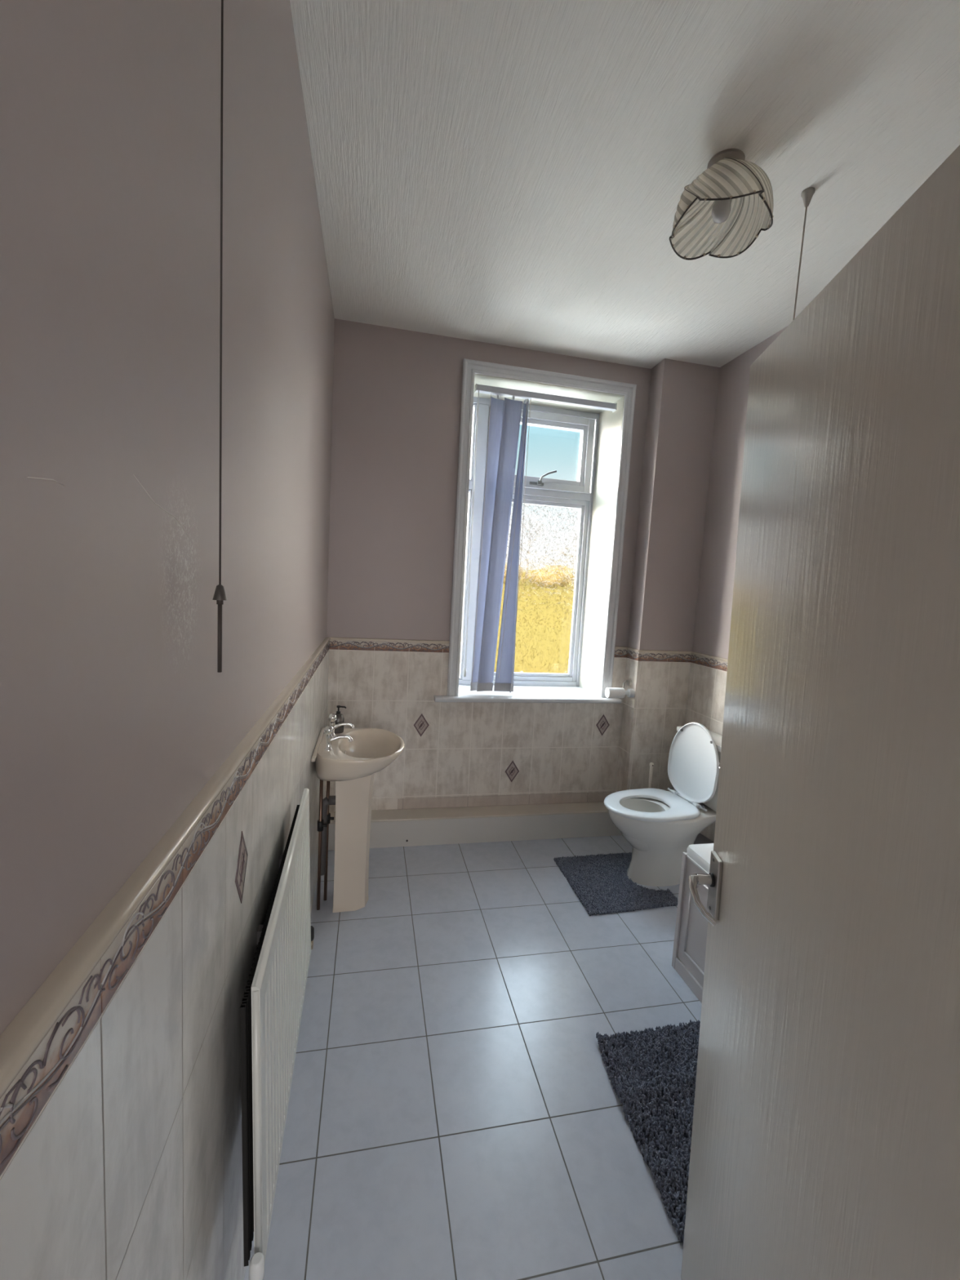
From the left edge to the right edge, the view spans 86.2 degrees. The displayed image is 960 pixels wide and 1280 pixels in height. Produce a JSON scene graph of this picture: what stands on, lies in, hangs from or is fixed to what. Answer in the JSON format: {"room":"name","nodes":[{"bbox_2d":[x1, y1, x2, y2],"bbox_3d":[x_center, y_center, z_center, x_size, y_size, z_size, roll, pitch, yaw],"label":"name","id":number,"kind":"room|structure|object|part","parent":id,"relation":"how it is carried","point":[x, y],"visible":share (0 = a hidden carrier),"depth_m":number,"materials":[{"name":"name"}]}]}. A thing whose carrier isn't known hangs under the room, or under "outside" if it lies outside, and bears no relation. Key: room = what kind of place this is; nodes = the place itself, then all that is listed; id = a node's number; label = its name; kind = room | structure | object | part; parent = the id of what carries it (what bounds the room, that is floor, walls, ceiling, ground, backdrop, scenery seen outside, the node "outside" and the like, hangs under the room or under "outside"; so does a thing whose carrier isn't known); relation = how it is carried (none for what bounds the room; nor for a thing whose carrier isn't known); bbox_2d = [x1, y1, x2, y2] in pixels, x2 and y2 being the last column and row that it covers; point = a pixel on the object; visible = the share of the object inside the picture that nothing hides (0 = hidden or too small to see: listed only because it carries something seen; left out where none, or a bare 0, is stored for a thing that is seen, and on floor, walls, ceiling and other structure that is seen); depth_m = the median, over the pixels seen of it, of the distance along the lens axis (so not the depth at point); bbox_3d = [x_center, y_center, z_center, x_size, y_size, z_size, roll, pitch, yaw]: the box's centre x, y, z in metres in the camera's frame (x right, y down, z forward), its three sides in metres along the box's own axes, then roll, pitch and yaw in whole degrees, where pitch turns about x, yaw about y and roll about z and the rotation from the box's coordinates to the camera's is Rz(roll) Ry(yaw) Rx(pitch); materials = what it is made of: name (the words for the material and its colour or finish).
{"room":"bathroom","nodes":[
{"label":"bathroom","id":0,"kind":"room"},
{"bbox_2d":[0,0,334,1279],"bbox_3d":[-0.490,-0.012,0.522,0.304,2.920,5.620,2,6,-12],"label":"wall","id":1,"kind":"structure","parent":0,"point":[150,793],"depth_m":0.55,"materials":[{"name":"paint"}]},
{"bbox_2d":[0,641,329,1168],"bbox_3d":[-0.556,0.186,1.504,0.003,0.048,2.911,2,6,-12],"label":"print","id":2,"kind":"object","parent":1,"relation":"attached to","point":[30,1092],"depth_m":0.47,"materials":[{"name":"grey"}]},
{"bbox_2d":[240,788,314,1279],"bbox_3d":[-0.492,0.818,1.287,0.076,0.620,0.873,2,6,-12],"label":"radiator","id":3,"kind":"object","parent":1,"relation":"attached to","point":[271,1008],"visible":1,"depth_m":1.02,"materials":[{"name":"white metal"}]},
{"bbox_2d":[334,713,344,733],"bbox_3d":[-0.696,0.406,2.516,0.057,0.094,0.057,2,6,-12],"label":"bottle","id":4,"kind":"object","parent":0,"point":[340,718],"depth_m":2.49,"materials":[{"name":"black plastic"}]},
{"bbox_2d":[244,835,702,1279],"bbox_3d":[0.623,1.539,0.923,2.850,0.120,5.800,2,6,-12],"label":"floor","id":5,"kind":"structure","parent":0,"point":[455,1111],"depth_m":1.59,"materials":[{"name":"white tile"}]},
{"bbox_2d":[311,713,404,912],"bbox_3d":[-0.570,0.812,2.424,0.401,0.892,0.496,2,6,-12],"label":"basin","id":6,"kind":"object","parent":5,"relation":"on","point":[351,758],"visible":1,"depth_m":2.36,"materials":[{"name":"beige ceramic"}]},
{"bbox_2d":[316,779,335,910],"bbox_3d":[-0.698,0.924,2.401,0.118,0.660,0.102,2,6,-12],"label":"pipe","id":7,"kind":"object","parent":6,"relation":"attached to","point":[325,818],"visible":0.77,"depth_m":2.39,"materials":[{"name":"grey metal"}]},
{"bbox_2d":[324,724,352,751],"bbox_3d":[-0.623,0.432,2.262,0.124,0.110,0.041,2,6,-12],"label":"tap","id":8,"kind":"object","parent":6,"relation":"on","point":[329,730],"depth_m":2.25,"materials":[{"name":"silver metal"}]},
{"bbox_2d":[334,705,346,733],"bbox_3d":[-0.694,0.387,2.514,0.058,0.132,0.057,8,7,39],"label":"soap dispenser","id":9,"kind":"object","parent":6,"relation":"on","point":[340,718],"visible":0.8,"depth_m":2.50,"materials":[{"name":"grey plastic"}]},
{"bbox_2d":[328,713,354,737],"bbox_3d":[-0.666,0.409,2.466,0.124,0.110,0.041,2,6,-12],"label":"tap","id":10,"kind":"object","parent":6,"relation":"on","point":[332,717],"depth_m":2.45,"materials":[{"name":"silver metal"}]},
{"bbox_3d":[-0.555,0.540,2.396,0.401,0.129,0.496,2,6,-12],"label":"bowl","id":11,"kind":"part","parent":6,"relation":"part of","materials":[{"name":"beige ceramic"}]},
{"bbox_2d":[553,852,677,915],"bbox_3d":[0.720,1.290,2.753,0.524,0.016,0.541,2,6,-12],"label":"mat","id":12,"kind":"object","parent":5,"relation":"on","point":[601,882],"visible":0.97,"depth_m":2.68,"materials":[{"name":"grey fabric"}]},
{"bbox_2d":[595,1019,700,1243],"bbox_3d":[0.674,1.412,1.440,0.489,0.033,0.784,2,6,-12],"label":"bath mat","id":13,"kind":"object","parent":5,"relation":"on","point":[652,1073],"visible":0.41,"depth_m":1.57,"materials":[{"name":"grey fabric"}]},
{"bbox_2d":[648,762,653,788],"bbox_3d":[1.051,1.014,3.196,0.110,0.513,0.110,2,6,-12],"label":"toilet brush","id":14,"kind":"object","parent":5,"relation":"on","point":[651,764],"visible":0.27,"depth_m":3.17,"materials":[{"name":"white plastic"}]},
{"bbox_2d":[604,722,722,886],"bbox_3d":[1.028,0.885,2.818,0.753,0.867,0.456,1,6,-19],"label":"toilet","id":15,"kind":"object","parent":5,"relation":"on","point":[660,825],"visible":0.89,"depth_m":2.75,"materials":[{"name":"white ceramic"}]},
{"bbox_3d":[0.909,0.888,2.773,0.498,0.020,0.384,1,6,-19],"label":"seat","id":16,"kind":"part","parent":15,"relation":"part of","materials":[{"name":"white plastic"}]},
{"bbox_3d":[1.180,0.672,2.840,0.045,0.432,0.368,1,6,-19],"label":"lid","id":17,"kind":"part","parent":15,"relation":"part of","materials":[{"name":"white plastic"}]},
{"bbox_3d":[1.299,0.556,2.878,0.166,0.033,0.430,2,6,-12],"label":"cistern lid","id":18,"kind":"part","parent":15,"relation":"part of","materials":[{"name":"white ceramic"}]},
{"bbox_2d":[671,843,714,1003],"bbox_3d":[1.334,1.200,1.393,0.709,0.537,1.655,2,6,-12],"label":"bathtub","id":19,"kind":"object","parent":5,"relation":"on","point":[688,960],"visible":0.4,"depth_m":2.04,"materials":[{"name":"white plastic"}]},
{"bbox_3d":[1.165,1.129,2.189,0.709,0.500,0.021,2,6,-12],"label":"panel","id":20,"kind":"part","parent":19,"relation":"part of","materials":[{"name":"grey"}]},
{"bbox_3d":[1.003,1.182,1.317,0.012,0.442,1.648,2,6,-12],"label":"panel","id":21,"kind":"part","parent":19,"relation":"part of","materials":[{"name":"grey plastic"}]},
{"bbox_3d":[0.993,1.181,1.339,0.008,0.339,1.496,2,6,-12],"label":"panel moulding","id":22,"kind":"part","parent":19,"relation":"part of","materials":[{"name":"grey"}]},
{"bbox_2d":[687,843,714,873],"bbox_3d":[1.341,1.126,1.385,0.702,0.387,1.654,2,6,-12],"label":"tub","id":23,"kind":"object","parent":19,"relation":"in","point":[699,855],"depth_m":2.04,"materials":[{"name":"white plastic"}]},
{"bbox_2d":[325,318,651,811],"bbox_3d":[0.201,-0.254,3.286,2.240,2.920,0.346,2,6,-12],"label":"wall","id":24,"kind":"structure","parent":0,"point":[397,393],"depth_m":2.99,"materials":[{"name":"paint"}]},
{"bbox_2d":[329,640,448,652],"bbox_3d":[-0.515,0.037,2.993,0.700,0.050,0.004,2,6,-12],"label":"print","id":25,"kind":"object","parent":24,"relation":"attached to","point":[335,646],"depth_m":2.99,"materials":[{"name":"grey"}]},
{"bbox_2d":[328,801,622,850],"bbox_3d":[0.001,1.133,3.156,1.849,0.169,0.139,2,6,-12],"label":"trim","id":26,"kind":"structure","parent":24,"relation":"attached to","point":[394,828],"depth_m":3.11,"materials":[{"name":"beige wood"}]},
{"bbox_2d":[433,358,636,703],"bbox_3d":[0.316,-0.591,3.273,1.200,2.006,0.485,2,6,-12],"label":"window","id":27,"kind":"structure","parent":24,"relation":"in","point":[572,534],"depth_m":3.39,"materials":[{"name":"white plastic"}]},
{"bbox_3d":[-0.162,-0.360,3.414,0.122,1.235,0.006,2,6,-12],"label":"pane","id":28,"kind":"part","parent":27,"relation":"part of","materials":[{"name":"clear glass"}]},
{"bbox_3d":[0.311,0.369,3.169,1.189,0.027,0.073,2,6,-12],"label":"sill","id":29,"kind":"part","parent":27,"relation":"part of","materials":[{"name":"white paint"}]},
{"bbox_3d":[0.286,0.347,3.369,1.045,0.024,0.352,2,6,-12],"label":"sill","id":30,"kind":"part","parent":27,"relation":"part of","materials":[{"name":"white paint"}]},
{"bbox_3d":[0.271,-0.619,3.474,1.115,1.945,0.070,2,6,-12],"label":"frame","id":31,"kind":"part","parent":27,"relation":"part of","materials":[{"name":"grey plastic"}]},
{"bbox_3d":[0.350,-0.345,3.525,0.690,1.210,0.006,2,6,-12],"label":"pane","id":32,"kind":"part","parent":27,"relation":"part of","materials":[{"name":"clear glass"}]},
{"bbox_2d":[463,383,617,693],"bbox_3d":[0.351,-0.571,3.176,0.882,1.808,0.121,2,6,-12],"label":"vertical blind","id":33,"kind":"object","parent":27,"relation":"attached to","point":[504,416],"visible":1,"depth_m":3.11,"materials":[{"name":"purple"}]},
{"bbox_3d":[-0.048,-0.608,3.040,0.018,1.675,0.015,2,6,-12],"label":"pull cord","id":34,"kind":"part","parent":33,"relation":"part of","materials":[{"name":"white plastic"}]},
{"bbox_3d":[0.004,-0.574,3.061,0.029,1.720,0.007,8,7,37],"label":"control chain","id":35,"kind":"part","parent":33,"relation":"part of","materials":[{"name":"purple"}]},
{"bbox_3d":[0.199,-0.592,3.094,0.076,1.670,0.007,3,6,-4],"label":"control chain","id":36,"kind":"part","parent":33,"relation":"part of","materials":[{"name":"purple"}]},
{"bbox_3d":[0.247,-0.564,3.099,0.003,1.720,0.014,-1,7,-39],"label":"control chain","id":37,"kind":"part","parent":33,"relation":"part of","materials":[{"name":"beige plastic"}]},
{"bbox_3d":[0.398,-1.249,3.410,0.725,0.485,0.068,2,6,-12],"label":"opening sash","id":38,"kind":"part","parent":27,"relation":"part of","materials":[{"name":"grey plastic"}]},
{"bbox_3d":[0.413,-1.070,3.376,0.175,0.103,0.044,2,6,-7],"label":"handle","id":39,"kind":"part","parent":27,"relation":"part of","materials":[{"name":"grey metal"}]},
{"bbox_2d":[614,649,626,657],"bbox_3d":[0.899,0.085,3.298,0.100,0.050,0.004,2,6,-12],"label":"print","id":40,"kind":"object","parent":24,"relation":"attached to","point":[618,653],"depth_m":3.30,"materials":[{"name":"grey"}]},
{"bbox_2d":[289,0,959,368],"bbox_3d":[0.790,-1.481,0.617,2.850,0.120,5.800,2,6,-12],"label":"ceiling","id":41,"kind":"structure","parent":0,"point":[512,173],"depth_m":1.60,"materials":[{"name":"white paint"}]},
{"bbox_2d":[212,0,226,672],"bbox_3d":[-0.319,-0.715,0.635,0.044,1.528,0.044,2,6,-12],"label":"pull cord","id":42,"kind":"object","parent":41,"relation":"hanging from","point":[220,595],"visible":1,"depth_m":0.68,"materials":[{"name":"black fabric"}]},
{"bbox_3d":[-0.359,-0.007,0.707,0.008,0.104,0.008,2,6,-12],"label":"rod","id":43,"kind":"part","parent":42,"relation":"part of","materials":[{"name":"grey plastic"}]},
{"bbox_3d":[-0.316,-0.775,0.629,0.002,1.407,0.002,4,6,10],"label":"cord","id":44,"kind":"part","parent":42,"relation":"part of","materials":[{"name":"black fabric"}]},
{"bbox_2d":[669,148,773,260],"bbox_3d":[0.783,-1.420,1.647,0.309,0.210,0.309,2,6,-12],"label":"ceiling light","id":45,"kind":"object","parent":41,"relation":"attached to","point":[723,211],"visible":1,"depth_m":1.67,"materials":[{"name":"grey"}]},
{"bbox_3d":[0.779,-1.393,1.653,0.058,0.084,0.058,2,6,-12],"label":"bulb","id":46,"kind":"part","parent":45,"relation":"part of","materials":[{"name":"grey glass"}]},
{"bbox_2d":[792,186,815,320],"bbox_3d":[1.079,-0.948,1.792,0.040,1.145,0.040,2,6,-12],"label":"pull cord","id":47,"kind":"object","parent":41,"relation":"hanging from","point":[806,194],"visible":0.62,"depth_m":1.74,"materials":[{"name":"white fabric"}]},
{"bbox_3d":[1.077,-0.950,1.792,0.008,1.060,0.005,2,6,-12],"label":"cord","id":48,"kind":"part","parent":47,"relation":"part of","materials":[{"name":"white fabric"}]},
{"bbox_2d":[615,358,719,791],"bbox_3d":[1.160,-0.197,3.251,0.378,2.920,0.162,2,6,-12],"label":"wall","id":49,"kind":"structure","parent":0,"point":[682,399],"depth_m":3.16,"materials":[{"name":"paint"}]},
{"bbox_2d":[605,678,635,697],"bbox_3d":[0.872,0.300,3.222,0.174,0.112,0.097,2,6,-12],"label":"toilet roll holder","id":50,"kind":"object","parent":49,"relation":"attached to","point":[630,692],"visible":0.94,"depth_m":3.21,"materials":[{"name":"white plastic"}]},
{"bbox_2d":[604,687,625,697],"bbox_3d":[0.842,0.329,3.198,0.106,0.064,0.064,2,6,-12],"label":"toilet roll","id":51,"kind":"object","parent":50,"relation":"on","point":[613,692],"visible":1,"depth_m":3.17,"materials":[{"name":"paper"}]},
{"bbox_2d":[626,649,638,659],"bbox_3d":[0.963,0.095,3.239,0.004,0.050,0.147,2,6,-12],"label":"print","id":52,"kind":"object","parent":49,"relation":"attached to","point":[631,654],"depth_m":3.24,"materials":[{"name":"grey"}]},
{"bbox_2d":[638,653,691,662],"bbox_3d":[1.161,0.109,3.207,0.372,0.050,0.004,2,6,-12],"label":"print","id":53,"kind":"object","parent":49,"relation":"attached to","point":[642,657],"depth_m":3.21,"materials":[{"name":"grey"}]},
{"bbox_2d":[684,325,787,842],"bbox_3d":[1.917,0.069,1.041,0.212,2.920,5.620,2,6,-12],"label":"wall","id":54,"kind":"structure","parent":0,"point":[705,702],"depth_m":3.02,"materials":[{"name":"paint"}]},
{"bbox_2d":[690,654,727,671],"bbox_3d":[1.620,0.267,1.899,0.004,0.050,2.770,2,6,-12],"label":"print","id":55,"kind":"object","parent":54,"relation":"attached to","point":[709,662],"depth_m":3.06,"materials":[{"name":"grey"}]},
{"bbox_3d":[0.852,0.094,0.212,2.240,2.920,0.160,2,6,-12],"label":"wall","id":56,"kind":"structure","parent":0,"visible":0},
{"bbox_2d":[680,145,959,1279],"bbox_3d":[0.427,0.497,0.682,0.099,1.967,0.774,2,6,6],"label":"door","id":57,"kind":"structure","parent":56,"relation":"in","point":[825,1144],"depth_m":0.62,"materials":[{"name":"white wood"}]},
{"bbox_3d":[0.435,0.505,1.003,0.046,0.065,0.081,2,6,6],"label":"lever","id":58,"kind":"part","parent":57,"relation":"part of","materials":[{"name":"silver metal"}]},
{"bbox_3d":[0.471,0.492,1.029,0.009,0.122,0.046,2,6,6],"label":"handle plate","id":59,"kind":"part","parent":57,"relation":"part of","materials":[{"name":"silver metal"}]}
]}

